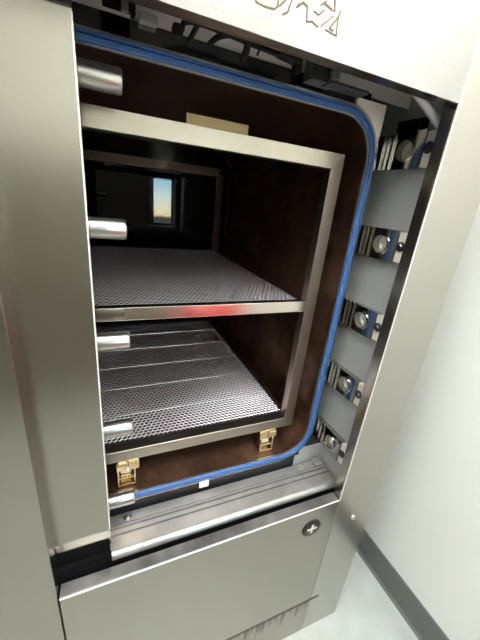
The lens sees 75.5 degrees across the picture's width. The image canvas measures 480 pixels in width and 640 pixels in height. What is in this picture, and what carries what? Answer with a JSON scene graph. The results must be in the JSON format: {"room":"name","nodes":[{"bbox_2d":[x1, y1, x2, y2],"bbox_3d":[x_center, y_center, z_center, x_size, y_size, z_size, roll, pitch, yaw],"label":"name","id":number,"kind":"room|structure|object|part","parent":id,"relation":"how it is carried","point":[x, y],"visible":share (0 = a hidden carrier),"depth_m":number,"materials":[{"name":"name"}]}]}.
{"room":"laboratory","nodes":[
{"label":"laboratory","id":0,"kind":"room"},
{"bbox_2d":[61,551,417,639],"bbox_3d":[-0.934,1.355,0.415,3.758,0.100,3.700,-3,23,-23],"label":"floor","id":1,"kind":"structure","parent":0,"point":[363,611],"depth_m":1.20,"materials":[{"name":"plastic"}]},
{"bbox_2d":[0,0,479,639],"bbox_3d":[-0.561,0.009,1.000,1.746,2.050,1.210,-3,23,-23],"label":"steam sterilizer","id":2,"kind":"object","parent":1,"relation":"on","point":[225,539],"visible":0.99,"depth_m":0.68,"materials":[{"name":"metal"}]},
{"bbox_3d":[-0.662,0.082,0.343,0.918,0.936,0.030,-3,23,-23],"label":"sliding door","id":3,"kind":"part","parent":2,"relation":"part of","materials":[{"name":"metal"}]},
{"bbox_3d":[-0.234,0.047,0.505,0.002,0.855,0.003,-3,23,-23],"label":"edge trim","id":4,"kind":"part","parent":2,"relation":"part of","materials":[{"name":"silver metal"}]},
{"bbox_3d":[-0.443,-0.312,1.417,0.769,0.902,0.010,-3,23,-23],"label":"door","id":5,"kind":"part","parent":2,"relation":"part of","materials":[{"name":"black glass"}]},
{"bbox_3d":[-0.037,0.545,0.765,0.712,0.003,0.003,-3,23,-23],"label":"edge trim","id":6,"kind":"part","parent":2,"relation":"part of","materials":[{"name":"silver metal"}]},
{"bbox_3d":[-0.061,0.765,0.851,0.712,0.476,0.003,-3,23,-23],"label":"panel","id":7,"kind":"part","parent":2,"relation":"part of","materials":[{"name":"metal"}]},
{"bbox_2d":[80,102,344,487],"bbox_3d":[-0.268,-0.134,1.058,0.675,0.854,0.839,-3,23,-23],"label":"rack","id":8,"kind":"object","parent":2,"relation":"in","point":[199,131],"visible":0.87,"depth_m":0.88,"materials":[{"name":"metal"}]},
{"bbox_2d":[96,321,279,443],"bbox_3d":[-0.301,0.164,1.177,0.622,0.002,0.764,-3,23,-23],"label":"shelf","id":9,"kind":"object","parent":8,"relation":"attached to","point":[129,327],"depth_m":1.07,"materials":[{"name":"silver metal"}]},
{"bbox_2d":[90,246,294,305],"bbox_3d":[-0.265,-0.176,1.045,0.622,0.002,0.764,-3,23,-23],"label":"shelf","id":10,"kind":"object","parent":8,"relation":"attached to","point":[150,281],"depth_m":0.96,"materials":[{"name":"silver metal"}]},
{"bbox_3d":[-0.007,0.163,1.314,0.020,0.020,0.780,-3,23,-23],"label":"rail","id":11,"kind":"part","parent":8,"relation":"part of","materials":[{"name":"metal"}]},
{"bbox_3d":[0.030,-0.180,1.180,0.020,0.020,0.780,-3,23,-23],"label":"rail","id":12,"kind":"part","parent":8,"relation":"part of","materials":[{"name":"metal"}]},
{"bbox_3d":[0.066,-0.514,1.051,0.020,0.020,0.780,-3,23,-23],"label":"rail","id":13,"kind":"part","parent":8,"relation":"part of","materials":[{"name":"metal"}]},
{"bbox_3d":[-0.095,1.075,0.972,0.712,0.186,0.003,-3,23,-23],"label":"kick plate","id":14,"kind":"part","parent":2,"relation":"part of","materials":[{"name":"silver metal"}]},
{"bbox_3d":[0.077,-0.556,0.348,0.715,0.403,0.024,-3,23,-23],"label":"panel","id":15,"kind":"part","parent":2,"relation":"part of","materials":[{"name":"metal"}]},
{"bbox_2d":[343,378,347,389],"bbox_3d":[0.313,0.186,0.906,0.008,0.039,0.039,-3,23,-23],"label":"bolt","id":16,"kind":"object","parent":2,"relation":"attached to","point":[345,380],"depth_m":0.91,"materials":[{"name":"silver metal"}]},
{"bbox_2d":[360,313,365,325],"bbox_3d":[0.333,-0.001,0.834,0.008,0.039,0.039,-3,23,-23],"label":"bolt","id":17,"kind":"object","parent":2,"relation":"attached to","point":[362,315],"depth_m":0.83,"materials":[{"name":"silver metal"}]},
{"bbox_3d":[0.270,-0.417,0.655,0.077,0.073,0.005,-3,23,-23],"label":"corner plate","id":18,"kind":"part","parent":2,"relation":"part of","materials":[{"name":"white metal"}]},
{"bbox_2d":[379,236,386,250],"bbox_3d":[0.353,-0.186,0.761,0.008,0.039,0.039,-3,23,-23],"label":"bolt","id":19,"kind":"object","parent":2,"relation":"attached to","point":[382,239],"depth_m":0.76,"materials":[{"name":"silver metal"}]},
{"bbox_2d":[402,143,411,159],"bbox_3d":[0.373,-0.374,0.689,0.008,0.039,0.039,-3,23,-23],"label":"bolt","id":20,"kind":"object","parent":2,"relation":"attached to","point":[406,147],"depth_m":0.69,"materials":[{"name":"silver metal"}]},
{"bbox_3d":[0.361,-0.112,0.658,0.002,1.373,0.003,-3,23,-23],"label":"edge trim","id":21,"kind":"part","parent":2,"relation":"part of","materials":[{"name":"silver metal"}]},
{"bbox_2d":[364,205,479,639],"bbox_3d":[0.881,-0.004,0.644,0.100,2.620,3.700,-3,23,-23],"label":"wall","id":22,"kind":"structure","parent":0,"point":[424,516],"depth_m":1.04,"materials":[{"name":"white paint"}]},
{"bbox_2d":[356,529,448,639],"bbox_3d":[0.704,1.153,1.070,0.014,0.131,3.500,-3,23,-23],"label":"baseboard","id":23,"kind":"structure","parent":22,"relation":"attached to","point":[406,602],"depth_m":1.23,"materials":[{"name":"grey rubber"}]}
]}

